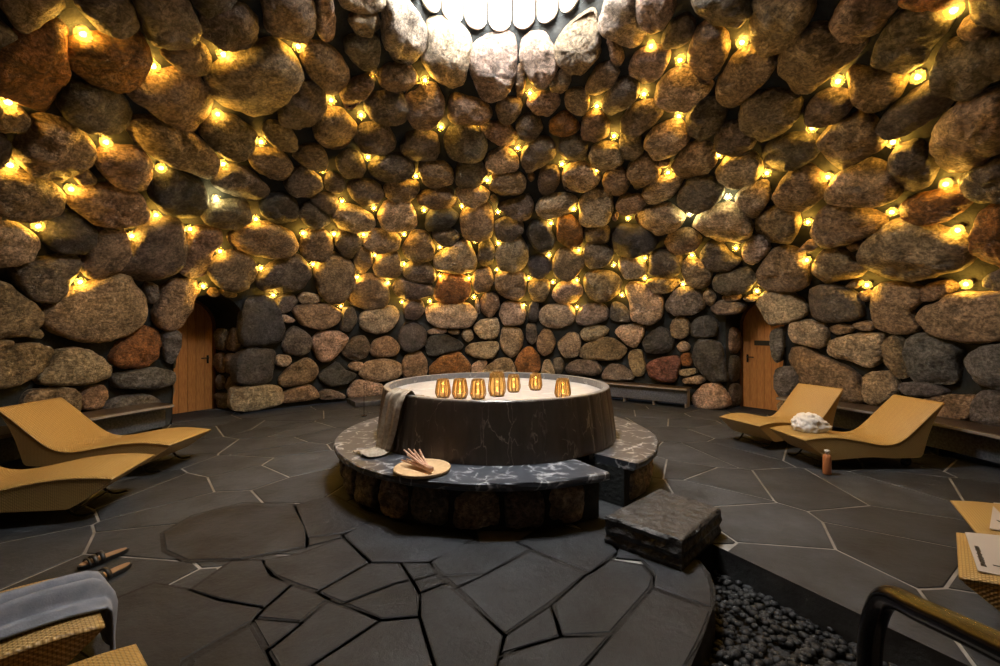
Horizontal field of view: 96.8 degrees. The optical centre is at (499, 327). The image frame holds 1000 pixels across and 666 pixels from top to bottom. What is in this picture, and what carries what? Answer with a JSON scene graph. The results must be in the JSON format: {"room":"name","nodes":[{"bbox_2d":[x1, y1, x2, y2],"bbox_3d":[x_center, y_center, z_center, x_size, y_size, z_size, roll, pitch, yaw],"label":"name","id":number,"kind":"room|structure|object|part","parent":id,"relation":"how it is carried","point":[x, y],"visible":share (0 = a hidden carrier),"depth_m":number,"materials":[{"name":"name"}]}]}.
{"room":"spa","nodes":[
{"label":"spa","id":0,"kind":"room"},
{"bbox_2d":[0,0,999,426],"bbox_3d":[-0.006,-1.716,4.694,12.510,6.808,12.505,0,0,-8],"label":"wall","id":1,"kind":"structure","parent":0,"point":[110,339],"depth_m":6.19,"materials":[{"name":"stone"}]},
{"bbox_2d":[0,97,11,104],"bbox_3d":[-4.394,-2.031,3.963,0.128,0.162,0.130,0,0,37],"label":"bulb","id":2,"kind":"object","parent":1,"relation":"attached to","point":[8,102],"visible":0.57,"depth_m":3.96,"materials":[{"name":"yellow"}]},
{"bbox_2d":[65,183,72,190],"bbox_3d":[-4.965,-1.617,5.131,0.139,0.159,0.127,0,0,-33],"label":"bulb","id":3,"kind":"object","parent":1,"relation":"attached to","point":[67,185],"visible":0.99,"depth_m":5.13,"materials":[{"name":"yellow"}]},
{"bbox_2d":[75,25,85,36],"bbox_3d":[-3.625,-2.572,3.860,0.126,0.169,0.126,0,0,33],"label":"bulb","id":4,"kind":"object","parent":1,"relation":"attached to","point":[78,28],"visible":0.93,"depth_m":3.85,"materials":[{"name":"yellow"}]},
{"bbox_2d":[75,25,83,31],"bbox_3d":[-3.662,-2.618,3.851,0.060,0.066,0.060,-30,7,-11],"label":"socket","id":5,"kind":"object","parent":4,"relation":"attached to","point":[78,28],"depth_m":3.85,"materials":[{"name":"gold metal"}]},
{"bbox_2d":[100,135,107,143],"bbox_3d":[-4.385,-2.081,4.940,0.128,0.162,0.130,0,0,-44],"label":"bulb","id":6,"kind":"object","parent":1,"relation":"attached to","point":[102,137],"visible":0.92,"depth_m":4.93,"materials":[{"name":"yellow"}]},
{"bbox_2d":[100,135,106,140],"bbox_3d":[-4.430,-2.124,4.942,0.060,0.066,0.060,-38,-2,2],"label":"socket","id":7,"kind":"object","parent":6,"relation":"attached to","point":[102,137],"depth_m":4.93,"materials":[{"name":"gold metal"}]},
{"bbox_2d":[156,162,162,169],"bbox_3d":[-4.324,-2.051,5.660,0.130,0.162,0.128,0,0,-31],"label":"bulb","id":8,"kind":"object","parent":1,"relation":"attached to","point":[158,164],"visible":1,"depth_m":5.66,"materials":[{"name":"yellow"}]},
{"bbox_2d":[172,300,215,413],"bbox_3d":[-6.025,0.527,8.442,0.147,2.205,1.130,0,0,32],"label":"door","id":9,"kind":"structure","parent":1,"relation":"in","point":[194,386],"depth_m":8.64,"materials":[{"name":"brown wood"}]},
{"bbox_3d":[-6.040,0.527,8.451,0.110,2.205,1.130,0,0,32],"label":"frame","id":10,"kind":"part","parent":9,"relation":"part of","materials":[{"name":"brown wood"}]},
{"bbox_2d":[422,0,577,31],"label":"window","id":11,"kind":"structure","parent":1,"relation":"in","point":[452,10],"depth_m":5.80,"materials":[{"name":"white glass"}]},
{"bbox_2d":[740,36,745,43],"bbox_3d":[2.641,-3.139,4.846,0.127,0.173,0.125,0,0,18],"label":"bulb","id":12,"kind":"object","parent":1,"relation":"attached to","point":[743,38],"visible":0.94,"depth_m":4.84,"materials":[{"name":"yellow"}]},
{"bbox_2d":[740,301,783,410],"bbox_3d":[5.288,0.532,8.767,0.147,2.195,1.030,0,0,-38],"label":"door","id":13,"kind":"structure","parent":1,"relation":"in","point":[757,370],"depth_m":8.94,"materials":[{"name":"brown wood"}]},
{"bbox_3d":[5.302,0.532,8.779,0.110,2.195,1.030,0,0,-38],"label":"frame","id":14,"kind":"part","parent":13,"relation":"part of","materials":[{"name":"brown wood"}]},
{"bbox_3d":[5.251,0.310,8.815,0.008,0.100,0.380,0,0,-38],"label":"sign plate","id":15,"kind":"part","parent":13,"relation":"part of","materials":[{"name":"black"}]},
{"bbox_2d":[826,171,832,178],"bbox_3d":[4.334,-2.006,5.864,0.130,0.162,0.128,0,0,28],"label":"bulb","id":16,"kind":"object","parent":1,"relation":"attached to","point":[829,174],"visible":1,"depth_m":5.86,"materials":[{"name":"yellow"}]},
{"bbox_2d":[836,74,843,82],"bbox_3d":[3.594,-2.642,4.721,0.126,0.170,0.126,0,0,43],"label":"bulb","id":17,"kind":"object","parent":1,"relation":"attached to","point":[840,76],"visible":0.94,"depth_m":4.71,"materials":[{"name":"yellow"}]},
{"bbox_2d":[890,206,898,213],"bbox_3d":[5.012,-1.486,5.675,0.150,0.150,0.126,0,0,-43],"label":"bulb","id":18,"kind":"object","parent":1,"relation":"attached to","point":[895,208],"visible":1,"depth_m":5.67,"materials":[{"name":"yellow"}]},
{"bbox_2d":[915,68,925,79],"bbox_3d":[3.963,-2.393,4.207,0.127,0.164,0.129,0,0,-39],"label":"bulb","id":19,"kind":"object","parent":1,"relation":"attached to","point":[921,72],"visible":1,"depth_m":4.20,"materials":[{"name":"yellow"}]},
{"bbox_2d":[917,68,925,75],"bbox_3d":[4.008,-2.436,4.203,0.060,0.066,0.060,37,4,6],"label":"socket","id":20,"kind":"object","parent":19,"relation":"attached to","point":[921,72],"depth_m":4.20,"materials":[{"name":"gold metal"}]},
{"bbox_2d":[943,177,952,185],"bbox_3d":[4.979,-1.616,4.949,0.139,0.159,0.127,0,0,35],"label":"bulb","id":21,"kind":"object","parent":1,"relation":"attached to","point":[949,180],"visible":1,"depth_m":4.94,"materials":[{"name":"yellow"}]},
{"bbox_2d":[945,177,952,182],"bbox_3d":[5.026,-1.657,4.955,0.060,0.066,0.060,42,-2,-2],"label":"socket","id":22,"kind":"object","parent":21,"relation":"attached to","point":[949,180],"depth_m":4.95,"materials":[{"name":"gold metal"}]},
{"bbox_2d":[950,2,962,12],"bbox_3d":[3.597,-2.536,3.518,0.126,0.168,0.126,0,0,-26],"label":"bulb","id":23,"kind":"object","parent":1,"relation":"attached to","point":[953,10],"visible":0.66,"depth_m":3.51,"materials":[{"name":"yellow"}]},
{"bbox_2d":[955,223,965,231],"bbox_3d":[5.355,-1.148,5.176,0.152,0.148,0.126,0,0,26],"label":"bulb","id":24,"kind":"object","parent":1,"relation":"attached to","point":[960,227],"visible":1,"depth_m":5.17,"materials":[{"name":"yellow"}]},
{"bbox_2d":[957,223,965,229],"bbox_3d":[5.404,-1.186,5.186,0.066,0.060,0.060,-39,3,-4],"label":"socket","id":25,"kind":"object","parent":24,"relation":"attached to","point":[961,227],"depth_m":5.17,"materials":[{"name":"gold metal"}]},
{"bbox_2d":[963,279,974,285],"bbox_3d":[5.787,-0.539,5.510,0.165,0.127,0.127,0,0,-35],"label":"bulb","id":26,"kind":"object","parent":1,"relation":"attached to","point":[968,282],"visible":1,"depth_m":5.50,"materials":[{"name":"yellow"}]},
{"bbox_2d":[966,279,974,284],"bbox_3d":[5.841,-0.569,5.508,0.066,0.060,0.060,-23,3,-7],"label":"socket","id":27,"kind":"object","parent":26,"relation":"attached to","point":[971,281],"depth_m":5.50,"materials":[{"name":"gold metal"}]},
{"bbox_2d":[0,398,999,665],"bbox_3d":[0.137,1.740,4.673,15.074,0.220,14.854,0,0,0],"label":"floor","id":28,"kind":"structure","parent":0,"point":[252,548],"depth_m":3.13,"materials":[{"name":"stone"}]},
{"bbox_2d":[0,577,104,665],"bbox_3d":[-2.508,1.248,1.477,0.644,0.763,1.711,0,0,40],"label":"lounger","id":29,"kind":"object","parent":28,"relation":"on","point":[57,643],"visible":0.52,"depth_m":1.82,"materials":[{"name":"beige wicker"}]},
{"bbox_2d":[0,571,117,650],"bbox_3d":[-2.420,1.282,1.636,0.602,0.557,1.528,0,0,38],"label":"towel","id":30,"kind":"object","parent":29,"relation":"on","point":[23,609],"visible":0.93,"depth_m":1.96,"materials":[{"name":"grey fabric"}]},
{"bbox_2d":[0,453,154,516],"bbox_3d":[-4.267,1.248,3.909,1.788,0.763,0.759,0,0,-16],"label":"lounger","id":31,"kind":"object","parent":28,"relation":"on","point":[60,486],"visible":1,"depth_m":3.76,"materials":[{"name":"beige wicker"}]},
{"bbox_3d":[-4.267,1.114,3.909,1.788,0.496,0.759,0,0,-16],"label":"seat","id":32,"kind":"part","parent":31,"relation":"part of","materials":[{"name":"wicker"}]},
{"bbox_3d":[-3.700,1.562,3.792,0.396,0.135,0.025,0,0,-16],"label":"leg","id":33,"kind":"part","parent":31,"relation":"part of","materials":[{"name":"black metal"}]},
{"bbox_3d":[-3.848,1.562,4.309,0.396,0.135,0.025,0,0,-16],"label":"leg","id":34,"kind":"part","parent":31,"relation":"part of","materials":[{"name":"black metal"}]},
{"bbox_2d":[0,402,173,463],"bbox_3d":[-5.381,1.405,4.229,1.197,0.450,5.634,0,0,-5],"label":"stone bench","id":35,"kind":"object","parent":28,"relation":"on","point":[123,420],"visible":0.52,"depth_m":6.33,"materials":[{"name":"grey stone"}]},
{"bbox_3d":[-5.388,1.202,4.229,1.183,0.045,5.634,0,0,-5],"label":"seat","id":36,"kind":"part","parent":35,"relation":"part of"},
{"bbox_2d":[77,547,128,569],"bbox_3d":[-2.776,1.593,3.113,0.110,0.073,0.289,0,0,26],"label":"sandal","id":37,"kind":"object","parent":28,"relation":"on","point":[95,559],"visible":1,"depth_m":3.07,"materials":[{"name":"black leather"}]},
{"bbox_2d":[0,397,210,472],"bbox_3d":[-4.546,1.248,5.202,1.820,0.763,0.759,0,0,-3],"label":"lounger","id":38,"kind":"object","parent":28,"relation":"on","point":[53,431],"visible":0.83,"depth_m":4.98,"materials":[{"name":"wood"}]},
{"bbox_3d":[-4.011,1.562,4.961,0.403,0.135,0.025,0,0,-3],"label":"leg","id":39,"kind":"part","parent":38,"relation":"part of","materials":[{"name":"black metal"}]},
{"bbox_3d":[-4.039,1.562,5.498,0.403,0.135,0.025,0,0,-3],"label":"leg","id":40,"kind":"part","parent":38,"relation":"part of","materials":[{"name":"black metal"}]},
{"bbox_2d":[68,644,146,665],"bbox_3d":[-1.798,1.248,0.957,0.644,0.763,1.711,0,0,40],"label":"lounger","id":41,"kind":"object","parent":28,"relation":"on","point":[130,655],"visible":1,"depth_m":1.71,"materials":[{"name":"beige wicker"}]},
{"bbox_2d":[98,562,131,580],"bbox_3d":[-2.561,1.593,2.901,0.110,0.073,0.289,0,0,14],"label":"sandal","id":42,"kind":"object","parent":28,"relation":"on","point":[109,573],"visible":0.41,"depth_m":2.92,"materials":[{"name":"black leather"}]},
{"bbox_2d":[347,395,381,406],"bbox_3d":[-1.322,1.580,10.003,4.070,0.100,0.970,0,0,-14],"label":"bench","id":43,"kind":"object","parent":28,"relation":"on","point":[367,400],"depth_m":9.32,"materials":[{"name":"stone"}]},
{"bbox_2d":[333,416,658,530],"bbox_3d":[-0.041,1.420,5.241,3.607,0.420,3.596,0,0,0],"label":"bench","id":44,"kind":"object","parent":28,"relation":"on","point":[566,492],"visible":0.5,"depth_m":3.71,"materials":[{"name":"black stone"}]},
{"bbox_2d":[393,458,450,478],"bbox_3d":[-0.655,1.191,3.745,0.477,0.036,0.477,0,0,0],"label":"wooden tray","id":45,"kind":"object","parent":44,"relation":"on","point":[403,469],"visible":0.86,"depth_m":3.72,"materials":[{"name":"brown wood"}]},
{"bbox_2d":[401,448,433,471],"bbox_3d":[-0.673,1.117,3.757,0.191,0.127,0.362,0,0,-38],"label":"whisk","id":46,"kind":"object","parent":45,"relation":"on","point":[418,461],"visible":1,"depth_m":3.76,"materials":[{"name":"beige wood"}]},
{"bbox_3d":[-0.465,1.248,5.244,2.766,0.075,3.610,0,0,0],"label":"seat","id":47,"kind":"part","parent":44,"relation":"part of","materials":[{"name":"black stone"}]},
{"bbox_2d":[377,372,615,465],"bbox_3d":[-0.040,0.929,5.240,2.730,0.552,2.730,0,0,0],"label":"tub","id":48,"kind":"object","parent":44,"relation":"on","point":[526,426],"visible":0.74,"depth_m":4.06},
{"bbox_2d":[352,388,429,456],"bbox_3d":[-1.018,0.900,4.321,0.739,0.598,0.319,0,0,-32],"label":"linen towel","id":49,"kind":"object","parent":48,"relation":"on","point":[393,401],"visible":0.89,"depth_m":4.29,"materials":[{"name":"beige fabric"}]},
{"bbox_2d":[435,378,450,397],"bbox_3d":[-0.594,0.633,4.624,0.168,0.198,0.160,0,0,0],"label":"candle lantern","id":50,"kind":"object","parent":48,"relation":"on","point":[443,394],"visible":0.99,"depth_m":4.61,"materials":[{"name":"orange glass"}]},
{"bbox_2d":[452,378,467,398],"bbox_3d":[-0.412,0.629,4.578,0.172,0.206,0.164,0,0,0],"label":"candle lantern","id":51,"kind":"object","parent":48,"relation":"on","point":[459,395],"visible":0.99,"depth_m":4.57,"materials":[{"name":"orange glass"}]},
{"bbox_2d":[470,378,485,399],"bbox_3d":[-0.225,0.629,4.546,0.172,0.206,0.164,0,0,0],"label":"candle lantern","id":52,"kind":"object","parent":48,"relation":"on","point":[477,396],"visible":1,"depth_m":4.52,"materials":[{"name":"orange glass"}]},
{"bbox_2d":[488,372,505,396],"bbox_3d":[-0.032,0.603,4.732,0.196,0.258,0.187,0,0,0],"label":"candle lantern","id":53,"kind":"object","parent":48,"relation":"on","point":[496,393],"visible":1,"depth_m":4.69,"materials":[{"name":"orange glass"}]},
{"bbox_2d":[507,374,520,392],"bbox_3d":[0.155,0.631,5.025,0.160,0.203,0.153,0,0,0],"label":"candle lantern","id":54,"kind":"object","parent":48,"relation":"on","point":[513,389],"visible":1,"depth_m":4.99,"materials":[{"name":"orange glass"}]},
{"bbox_2d":[528,373,542,390],"bbox_3d":[0.415,0.633,5.186,0.164,0.198,0.156,0,0,0],"label":"candle lantern","id":55,"kind":"object","parent":48,"relation":"on","point":[535,387],"visible":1,"depth_m":5.16,"materials":[{"name":"orange glass"}]},
{"bbox_2d":[554,378,570,396],"bbox_3d":[0.646,0.628,4.572,0.172,0.208,0.164,0,0,0],"label":"candle lantern","id":56,"kind":"object","parent":48,"relation":"on","point":[562,394],"visible":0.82,"depth_m":4.57,"materials":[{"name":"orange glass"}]},
{"bbox_3d":[1.257,1.248,5.370,0.988,0.075,2.820,0,0,-6],"label":"seat","id":57,"kind":"part","parent":44,"relation":"part of","materials":[{"name":"black stone"}]},
{"bbox_2d":[599,380,691,407],"bbox_3d":[2.997,1.430,9.684,2.150,0.400,0.372,0,0,38],"label":"stone bench","id":58,"kind":"object","parent":28,"relation":"on","point":[655,392],"visible":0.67,"depth_m":9.42,"materials":[{"name":"grey stone"}]},
{"bbox_3d":[3.001,1.250,9.688,2.150,0.040,0.360,0,0,38],"label":"seat","id":59,"kind":"part","parent":58,"relation":"part of","materials":[{"name":"grey stone"}]},
{"bbox_3d":[2.956,1.405,9.622,2.100,0.270,0.060,0,0,38],"label":"panel","id":60,"kind":"part","parent":58,"relation":"part of","materials":[{"name":"black stone"}]},
{"bbox_2d":[604,489,721,571],"bbox_3d":[1.298,1.524,3.445,0.865,0.212,0.595,0,0,-43],"label":"step stone","id":61,"kind":"structure","parent":28,"relation":"on","point":[666,528],"depth_m":3.26,"materials":[{"name":"stone"}]},
{"bbox_2d":[720,383,843,448],"bbox_3d":[4.027,1.248,6.370,1.555,0.763,0.678,0,0,-18],"label":"lounger","id":62,"kind":"object","parent":28,"relation":"on","point":[822,401],"visible":0.67,"depth_m":6.34,"materials":[{"name":"beige wicker"}]},
{"bbox_3d":[4.027,1.114,6.370,1.555,0.496,0.678,0,0,-18],"label":"seat","id":63,"kind":"part","parent":62,"relation":"part of","materials":[{"name":"wood"}]},
{"bbox_2d":[704,569,896,665],"bbox_3d":[1.757,1.816,1.943,2.558,0.080,2.766,0,0,0],"label":"gravel","id":64,"kind":"object","parent":28,"relation":"on","point":[724,627],"visible":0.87,"depth_m":2.60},
{"bbox_2d":[856,585,999,665],"bbox_3d":[0.712,1.083,0.350,0.100,1.493,1.266,0,0,6],"label":"handrail","id":65,"kind":"object","parent":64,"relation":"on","point":[882,601],"visible":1,"depth_m":0.81,"materials":[{"name":"black metal"}]},
{"bbox_2d":[822,449,831,474],"bbox_3d":[3.638,1.496,4.940,0.082,0.268,0.082,0,0,0],"label":"bottle","id":66,"kind":"object","parent":28,"relation":"on","point":[826,458],"visible":1,"depth_m":4.91,"materials":[{"name":"orange metal"}]},
{"bbox_2d":[769,394,944,466],"bbox_3d":[4.301,1.248,5.421,1.648,0.763,0.644,0,0,-1],"label":"lounger","id":67,"kind":"object","parent":28,"relation":"on","point":[901,427],"visible":0.93,"depth_m":5.20,"materials":[{"name":"beige wicker"}]},
{"bbox_3d":[3.823,1.562,5.637,0.365,0.135,0.021,0,0,-2],"label":"leg","id":68,"kind":"part","parent":67,"relation":"part of","materials":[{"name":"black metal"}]},
{"bbox_2d":[791,412,832,432],"bbox_3d":[3.805,1.143,5.422,0.445,0.218,0.366,0,0,9],"label":"rolled towel","id":69,"kind":"object","parent":67,"relation":"on","point":[808,422],"visible":1,"depth_m":5.31,"materials":[{"name":"white fabric"}]},
{"bbox_2d":[776,395,999,463],"bbox_3d":[5.307,1.405,4.655,1.386,0.450,6.270,0,0,0],"label":"stone bench","id":70,"kind":"object","parent":28,"relation":"on","point":[949,436],"visible":0.41,"depth_m":5.50,"materials":[{"name":"grey stone"}]},
{"bbox_3d":[5.313,1.202,4.655,1.374,0.045,6.270,0,0,0],"label":"seat","id":71,"kind":"part","parent":70,"relation":"part of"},
{"bbox_2d":[950,501,999,534],"bbox_3d":[3.869,1.248,2.551,1.711,0.763,0.678,0,0,35],"label":"lounger","id":72,"kind":"object","parent":28,"relation":"on","point":[977,515],"visible":0.65,"depth_m":3.04,"materials":[{"name":"beige wicker"}]},
{"bbox_2d":[989,503,999,530],"bbox_3d":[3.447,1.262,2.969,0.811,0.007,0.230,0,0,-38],"label":"leaflet","id":73,"kind":"object","parent":72,"relation":"on","point":[995,517],"visible":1,"depth_m":2.90,"materials":[{"name":"white paper"}]},
{"bbox_2d":[956,532,999,610],"bbox_3d":[3.233,1.248,1.947,1.711,0.763,0.712,0,0,45],"label":"lounger","id":74,"kind":"object","parent":28,"relation":"on","point":[985,585],"visible":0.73,"depth_m":2.28,"materials":[{"name":"beige wicker"}]},
{"bbox_3d":[3.233,1.114,1.947,1.711,0.496,0.712,0,0,45],"label":"seat","id":75,"kind":"part","parent":74,"relation":"part of","materials":[{"name":"wicker"}]},
{"bbox_2d":[965,532,999,575],"bbox_3d":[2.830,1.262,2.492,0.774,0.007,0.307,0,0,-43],"label":"leaflet","id":76,"kind":"object","parent":74,"relation":"on","point":[985,548],"visible":1,"depth_m":2.50,"materials":[{"name":"white paper"}]}
]}

